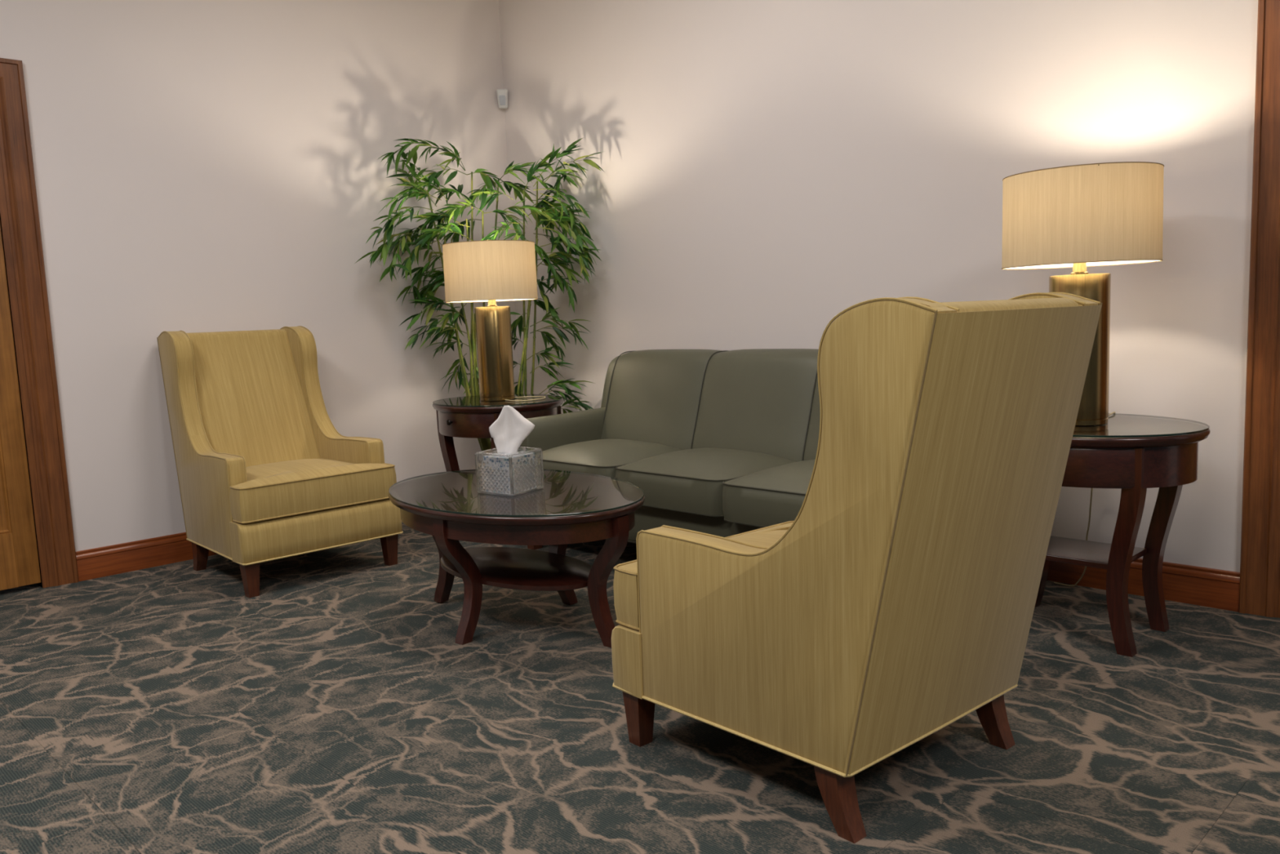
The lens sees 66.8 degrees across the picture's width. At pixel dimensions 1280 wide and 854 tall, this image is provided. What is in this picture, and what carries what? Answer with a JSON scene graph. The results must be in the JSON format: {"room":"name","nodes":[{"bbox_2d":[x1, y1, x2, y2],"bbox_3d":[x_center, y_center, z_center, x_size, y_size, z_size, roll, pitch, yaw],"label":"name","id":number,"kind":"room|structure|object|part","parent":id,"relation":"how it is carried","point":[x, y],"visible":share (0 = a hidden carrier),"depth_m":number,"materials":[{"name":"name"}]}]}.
{"room":"waiting room","nodes":[
{"label":"waiting room","id":0,"kind":"room"},
{"bbox_2d":[0,0,519,586],"bbox_3d":[-3.114,-0.759,3.634,6.750,3.050,0.150,-9,9,-44],"label":"wall","id":1,"kind":"structure","parent":0,"point":[200,166],"depth_m":4.66,"materials":[{"name":"paint"}]},
{"bbox_2d":[0,222,40,590],"bbox_3d":[-2.917,-0.307,3.740,0.876,2.065,0.101,-9,9,-44],"label":"door","id":2,"kind":"structure","parent":1,"relation":"in","point":[19,556],"depth_m":4.08,"materials":[{"name":"brown wood"}]},
{"bbox_3d":[-2.916,0.138,3.808,0.706,0.695,0.012,-9,9,-44],"label":"panel","id":3,"kind":"part","parent":2,"relation":"part of","materials":[{"name":"brown wood"}]},
{"bbox_2d":[0,146,49,587],"bbox_3d":[-2.977,-0.313,3.800,0.939,2.115,0.154,-9,9,-44],"label":"trim","id":4,"kind":"structure","parent":1,"relation":"attached to","point":[5,227],"depth_m":4.08,"materials":[{"name":"brown wood"}]},
{"bbox_2d":[0,57,79,586],"bbox_3d":[-2.917,-0.354,3.737,1.144,2.207,0.024,-9,9,-44],"label":"trim","id":5,"kind":"structure","parent":1,"relation":"attached to","point":[15,132],"depth_m":4.09,"materials":[{"name":"brown wood"}]},
{"bbox_2d":[75,532,217,581],"bbox_3d":[-1.588,0.478,5.119,2.486,0.132,0.017,-9,9,-44],"label":"baseboard","id":6,"kind":"structure","parent":1,"relation":"attached to","point":[105,561],"depth_m":4.41,"materials":[{"name":"brown wood"}]},
{"bbox_2d":[0,521,1279,853],"bbox_3d":[-0.662,0.950,1.502,6.900,0.050,7.895,-9,9,-44],"label":"floor","id":7,"kind":"structure","parent":0,"point":[336,708],"depth_m":2.48,"materials":[{"name":"carpet"}]},
{"bbox_2d":[156,325,403,597],"bbox_3d":[-1.635,0.092,4.355,0.716,1.078,0.917,-9,9,-43],"label":"armchair","id":8,"kind":"object","parent":7,"relation":"on","point":[264,472],"visible":0.98,"depth_m":4.28,"materials":[{"name":"yellow fabric"}]},
{"bbox_3d":[-1.881,0.018,4.603,0.657,0.904,0.210,-9,9,-43],"label":"panel","id":9,"kind":"part","parent":8,"relation":"part of","materials":[{"name":"yellow fabric"}]},
{"bbox_3d":[-1.976,0.572,4.361,0.058,0.150,0.097,-9,9,-43],"label":"leg","id":10,"kind":"part","parent":8,"relation":"part of","materials":[{"name":"brown wood"}]},
{"bbox_3d":[-1.889,0.051,4.186,0.086,0.933,0.795,-8,9,-41],"label":"wing arm","id":11,"kind":"part","parent":8,"relation":"part of"},
{"bbox_3d":[-1.570,0.608,3.911,0.062,0.150,0.062,-9,9,-43],"label":"leg","id":12,"kind":"part","parent":8,"relation":"part of","materials":[{"name":"brown wood"}]},
{"bbox_3d":[-1.779,0.016,4.495,0.619,0.923,0.480,-9,9,-43],"label":"backrest","id":13,"kind":"part","parent":8,"relation":"part of","materials":[{"name":"yellow fabric"}]},
{"bbox_2d":[229,458,396,521],"bbox_3d":[-1.511,0.244,4.248,0.698,0.169,0.556,-9,9,-43],"label":"seat cushion","id":14,"kind":"object","parent":8,"relation":"on","point":[269,490],"depth_m":4.05,"materials":[{"name":"yellow fabric"}]},
{"bbox_3d":[-1.546,0.411,4.311,0.711,0.162,0.686,-9,9,-43],"label":"seat","id":15,"kind":"part","parent":8,"relation":"part of","materials":[{"name":"yellow fabric"}]},
{"bbox_3d":[-1.464,-0.012,4.588,0.795,0.933,0.086,4,9,44],"label":"wing arm","id":16,"kind":"part","parent":8,"relation":"part of"},
{"bbox_3d":[-1.119,0.540,4.338,0.062,0.150,0.062,-9,9,-43],"label":"leg","id":17,"kind":"part","parent":8,"relation":"part of","materials":[{"name":"brown wood"}]},
{"bbox_2d":[356,137,604,451],"bbox_3d":[-0.819,-0.533,5.258,1.303,2.046,0.624,-3,7,-7],"label":"bamboo plant","id":18,"kind":"object","parent":7,"relation":"on","point":[548,215],"visible":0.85,"depth_m":5.20,"materials":[{"name":"green plant"}]},
{"bbox_2d":[432,394,563,473],"bbox_3d":[-0.705,0.194,4.923,0.607,0.670,0.732,-9,9,-44],"label":"end table","id":19,"kind":"object","parent":7,"relation":"on","point":[468,416],"visible":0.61,"depth_m":4.67,"materials":[{"name":"brown wood"}]},
{"bbox_3d":[-0.963,0.221,4.959,0.074,0.629,0.100,-9,9,-44],"label":"leg","id":20,"kind":"part","parent":19,"relation":"part of","materials":[{"name":"brown wood"}]},
{"bbox_3d":[-0.921,-0.022,4.693,0.027,0.029,0.029,-9,9,-44],"label":"knob","id":21,"kind":"part","parent":19,"relation":"part of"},
{"bbox_3d":[-0.879,-0.016,4.735,0.091,0.110,0.490,-9,9,-44],"label":"drawer","id":22,"kind":"part","parent":19,"relation":"part of","materials":[{"name":"brown wood"}]},
{"bbox_2d":[442,240,537,401],"bbox_3d":[-0.731,-0.530,4.826,0.456,0.791,0.456,-9,9,-44],"label":"table lamp","id":23,"kind":"object","parent":19,"relation":"on","point":[490,271],"visible":1,"depth_m":4.67,"materials":[{"name":"beige fabric"}]},
{"bbox_3d":[-0.740,-0.764,4.798,0.453,0.276,0.453,-9,9,-44],"label":"lamp shade","id":24,"kind":"part","parent":23,"relation":"part of","materials":[{"name":"fabric"}]},
{"bbox_3d":[-0.674,0.243,4.667,0.074,0.629,0.100,-9,9,-44],"label":"leg","id":25,"kind":"part","parent":19,"relation":"part of","materials":[{"name":"brown wood"}]},
{"bbox_3d":[-0.718,-0.135,4.885,0.601,0.006,0.727,-9,9,-44],"label":"glass","id":26,"kind":"part","parent":19,"relation":"part of","materials":[{"name":"clear glass"}]},
{"bbox_2d":[505,395,546,401],"bbox_3d":[-0.564,-0.141,4.814,0.184,0.005,0.231,0,7,19],"label":"lamp cord","id":27,"kind":"object","parent":19,"relation":"on","point":[542,397],"visible":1,"depth_m":4.77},
{"bbox_3d":[-0.444,0.208,4.893,0.074,0.629,0.100,-9,9,-44],"label":"leg","id":28,"kind":"part","parent":19,"relation":"part of","materials":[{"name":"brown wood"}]},
{"bbox_2d":[387,469,644,648],"bbox_3d":[-0.435,0.454,3.408,1.050,0.481,0.710,4,10,40],"label":"coffee table","id":29,"kind":"object","parent":7,"relation":"on","point":[574,508],"visible":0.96,"depth_m":3.20,"materials":[{"name":"brown wood"}]},
{"bbox_3d":[-0.768,0.448,3.691,0.150,0.443,0.052,4,10,40],"label":"leg","id":30,"kind":"part","parent":29,"relation":"part of","materials":[{"name":"brown wood"}]},
{"bbox_3d":[-0.597,0.505,3.221,0.052,0.443,0.150,4,10,40],"label":"leg","id":31,"kind":"part","parent":29,"relation":"part of","materials":[{"name":"brown wood"}]},
{"bbox_2d":[475,446,544,496],"bbox_3d":[-0.448,0.148,3.339,0.166,0.141,0.166,3,9,35],"label":"tissue box cover","id":32,"kind":"object","parent":29,"relation":"on","point":[520,472],"visible":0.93,"depth_m":3.28,"materials":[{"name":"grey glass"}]},
{"bbox_3d":[-0.556,0.156,3.321,0.008,0.127,0.008,3,9,35],"label":"corner post","id":33,"kind":"part","parent":32,"relation":"part of","materials":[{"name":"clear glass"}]},
{"bbox_3d":[-0.492,0.160,3.277,0.146,0.125,0.012,3,9,35],"label":"cut pane","id":34,"kind":"part","parent":32,"relation":"part of","materials":[{"name":"clear glass"}]},
{"bbox_3d":[-0.451,0.084,3.330,0.164,0.004,0.164,3,9,35],"label":"frame","id":35,"kind":"part","parent":32,"relation":"part of","materials":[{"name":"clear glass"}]},
{"bbox_3d":[-0.429,0.163,3.232,0.008,0.127,0.008,3,9,35],"label":"corner post","id":36,"kind":"part","parent":32,"relation":"part of","materials":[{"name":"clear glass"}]},
{"bbox_3d":[-0.385,0.153,3.295,0.012,0.125,0.146,3,9,35],"label":"cut pane","id":37,"kind":"part","parent":32,"relation":"part of","materials":[{"name":"clear glass"}]},
{"bbox_3d":[-0.340,0.143,3.358,0.008,0.127,0.008,3,9,35],"label":"corner post","id":38,"kind":"part","parent":32,"relation":"part of","materials":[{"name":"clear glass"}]},
{"bbox_2d":[440,546,591,591],"bbox_3d":[-0.434,0.494,3.413,0.704,0.020,0.374,4,10,40],"label":"shelf","id":39,"kind":"object","parent":29,"relation":"attached to","point":[507,567],"depth_m":3.35,"materials":[{"name":"brown wood"}]},
{"bbox_3d":[-0.445,0.218,3.376,1.045,0.007,0.705,4,10,40],"label":"glass","id":40,"kind":"part","parent":29,"relation":"part of","materials":[{"name":"clear glass"}]},
{"bbox_3d":[-0.273,0.440,3.600,0.052,0.443,0.150,4,10,40],"label":"leg","id":41,"kind":"part","parent":29,"relation":"part of","materials":[{"name":"brown wood"}]},
{"bbox_3d":[-0.101,0.497,3.130,0.150,0.443,0.052,4,10,40],"label":"leg","id":42,"kind":"part","parent":29,"relation":"part of","materials":[{"name":"brown wood"}]},
{"bbox_3d":[-0.448,0.155,3.340,0.120,0.125,0.120,3,9,35],"label":"carton","id":43,"kind":"object","parent":29,"relation":"on","visible":0},
{"bbox_2d":[488,405,534,453],"bbox_3d":[-0.436,0.013,3.312,0.156,0.174,0.016,-3,7,-3],"label":"tissue","id":44,"kind":"object","parent":43,"relation":"in","point":[509,430],"visible":0.9,"depth_m":3.31,"materials":[{"name":"paper"}]},
{"bbox_2d":[520,348,820,549],"bbox_3d":[0.392,0.139,4.037,0.942,0.895,2.014,-9,9,-44],"label":"sofa","id":45,"kind":"object","parent":7,"relation":"on","point":[724,443],"visible":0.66,"depth_m":4.06,"materials":[{"name":"green leather"}]},
{"bbox_3d":[-0.494,0.498,4.533,0.068,0.140,0.068,-9,9,-44],"label":"leg","id":46,"kind":"part","parent":45,"relation":"part of","materials":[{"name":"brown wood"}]},
{"bbox_3d":[-0.284,0.158,4.710,0.732,0.478,0.112,-9,9,-44],"label":"arm","id":47,"kind":"part","parent":45,"relation":"part of","materials":[{"name":"green leather"}]},
{"bbox_2d":[542,439,681,479],"bbox_3d":[-0.144,0.160,4.354,0.549,0.187,0.605,-9,9,-44],"label":"seat cushion","id":48,"kind":"object","parent":45,"relation":"on","point":[594,456],"depth_m":4.20,"materials":[{"name":"green leather"}]},
{"bbox_2d":[614,447,795,515],"bbox_3d":[0.278,0.193,3.928,0.549,0.187,0.605,-9,9,-44],"label":"seat cushion","id":49,"kind":"object","parent":45,"relation":"on","point":[691,480],"depth_m":3.75,"materials":[{"name":"green leather"}]},
{"bbox_2d":[722,459,815,526],"bbox_3d":[0.687,0.227,3.490,0.583,0.187,0.605,-9,9,-44],"label":"seat cushion","id":50,"kind":"object","parent":45,"relation":"on","point":[767,496],"depth_m":3.38,"materials":[{"name":"green leather"}]},
{"bbox_2d":[611,292,1102,843],"bbox_3d":[0.475,0.247,2.274,0.716,1.078,0.917,-8,9,-40],"label":"armchair","id":51,"kind":"object","parent":7,"relation":"on","point":[898,605],"visible":1,"depth_m":1.96,"materials":[{"name":"yellow fabric"}]},
{"bbox_3d":[0.415,0.554,2.394,0.711,0.162,0.686,-8,9,-40],"label":"seat","id":52,"kind":"part","parent":51,"relation":"part of","materials":[{"name":"yellow fabric"}]},
{"bbox_3d":[0.001,0.716,2.425,0.062,0.150,0.062,-8,9,-40],"label":"leg","id":53,"kind":"part","parent":51,"relation":"part of","materials":[{"name":"brown wood"}]},
{"bbox_2d":[613,522,795,627],"bbox_3d":[0.369,0.379,2.420,0.698,0.169,0.556,-8,9,-40],"label":"seat cushion","id":54,"kind":"object","parent":51,"relation":"on","point":[649,593],"depth_m":2.21,"materials":[{"name":"yellow fabric"}]},
{"bbox_3d":[0.284,0.212,2.035,0.086,0.933,0.795,-8,9,-42],"label":"wing arm","id":55,"kind":"part","parent":51,"relation":"part of"},
{"bbox_3d":[0.409,0.752,1.976,0.058,0.150,0.097,-8,9,-40],"label":"leg","id":56,"kind":"part","parent":51,"relation":"part of","materials":[{"name":"brown wood"}]},
{"bbox_3d":[0.702,0.214,2.000,0.657,0.904,0.210,-8,9,-40],"label":"panel","id":57,"kind":"part","parent":51,"relation":"part of","materials":[{"name":"yellow fabric"}]},
{"bbox_3d":[0.855,0.690,2.354,0.058,0.150,0.097,-8,9,-40],"label":"leg","id":58,"kind":"part","parent":51,"relation":"part of","materials":[{"name":"brown wood"}]},
{"bbox_3d":[0.605,0.196,2.112,0.619,0.923,0.480,-8,9,-40],"label":"backrest","id":59,"kind":"part","parent":51,"relation":"part of","materials":[{"name":"yellow fabric"}]},
{"bbox_3d":[0.731,0.151,2.413,0.086,0.933,0.795,-7,8,-38],"label":"wing arm","id":60,"kind":"part","parent":51,"relation":"part of"},
{"bbox_2d":[1034,413,1210,657],"bbox_3d":[1.401,0.319,3.112,0.607,0.670,0.732,-9,9,-44],"label":"end table","id":61,"kind":"object","parent":7,"relation":"on","point":[1134,454],"visible":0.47,"depth_m":2.85,"materials":[{"name":"brown wood"}]},
{"bbox_3d":[1.373,0.310,3.373,0.074,0.629,0.100,-9,9,-44],"label":"leg","id":62,"kind":"part","parent":61,"relation":"part of","materials":[{"name":"brown wood"}]},
{"bbox_2d":[1001,161,1164,586],"bbox_3d":[1.396,-0.090,3.205,0.456,1.462,0.742,-2,7,5],"label":"table lamp","id":63,"kind":"object","parent":61,"relation":"on","point":[1077,217],"depth_m":2.83,"materials":[{"name":"beige fabric"}]},
{"bbox_3d":[1.360,-0.641,2.998,0.453,0.276,0.453,-2,7,5],"label":"lamp shade","id":64,"kind":"part","parent":63,"relation":"part of","materials":[{"name":"fabric"}]},
{"bbox_3d":[1.568,0.278,3.371,0.123,0.680,0.462,-1,7,9],"label":"lamp cord","id":65,"kind":"part","parent":63,"relation":"part of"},
{"bbox_2d":[1044,535,1146,568],"bbox_3d":[1.405,0.401,3.122,0.256,0.019,0.340,-9,9,-44],"label":"shelf","id":66,"kind":"object","parent":61,"relation":"attached to","point":[1060,549],"depth_m":3.07,"materials":[{"name":"brown wood"}]},
{"bbox_3d":[1.227,0.109,2.924,0.091,0.110,0.490,-9,9,-44],"label":"drawer","id":67,"kind":"part","parent":61,"relation":"part of","materials":[{"name":"brown wood"}]},
{"bbox_3d":[1.431,0.368,2.857,0.074,0.629,0.100,-9,9,-44],"label":"leg","id":68,"kind":"part","parent":61,"relation":"part of","materials":[{"name":"brown wood"}]},
{"bbox_3d":[1.389,-0.011,3.075,0.601,0.006,0.727,-9,9,-44],"label":"glass","id":69,"kind":"part","parent":61,"relation":"part of","materials":[{"name":"clear glass"}]},
{"bbox_3d":[1.662,0.333,3.082,0.074,0.629,0.100,-9,9,-44],"label":"leg","id":70,"kind":"part","parent":61,"relation":"part of","materials":[{"name":"brown wood"}]},
{"bbox_2d":[498,0,1257,572],"bbox_3d":[1.813,-0.920,3.318,0.150,3.050,7.200,-9,9,-44],"label":"wall","id":71,"kind":"structure","parent":0,"point":[773,169],"depth_m":4.01,"materials":[{"name":"paint"}]},
{"bbox_2d":[496,88,507,108],"bbox_3d":[-0.802,-1.921,5.677,0.068,0.104,0.053,-2,7,1],"label":"sensor","id":72,"kind":"object","parent":71,"relation":"attached to","point":[502,94],"visible":1,"depth_m":5.66,"materials":[{"name":"white plastic"}]},
{"bbox_2d":[1046,558,1239,612],"bbox_3d":[0.643,0.447,4.609,0.017,0.132,3.871,-9,9,-44],"label":"baseboard","id":73,"kind":"structure","parent":71,"relation":"attached to","point":[1213,588],"depth_m":3.36,"materials":[{"name":"brown wood"}]},
{"bbox_2d":[1238,0,1279,617],"bbox_3d":[2.349,-0.624,2.691,0.024,2.562,1.134,-9,9,-44],"label":"trim","id":74,"kind":"structure","parent":71,"relation":"attached to","point":[1260,560],"depth_m":3.10,"materials":[{"name":"brown wood"}]},
{"bbox_2d":[1277,568,1279,617],"bbox_3d":[2.410,-0.587,2.757,0.154,2.470,0.939,-9,9,-44],"label":"trim","id":75,"kind":"structure","parent":71,"relation":"attached to","point":[1278,612],"depth_m":3.16,"materials":[{"name":"brown wood"}]}
]}

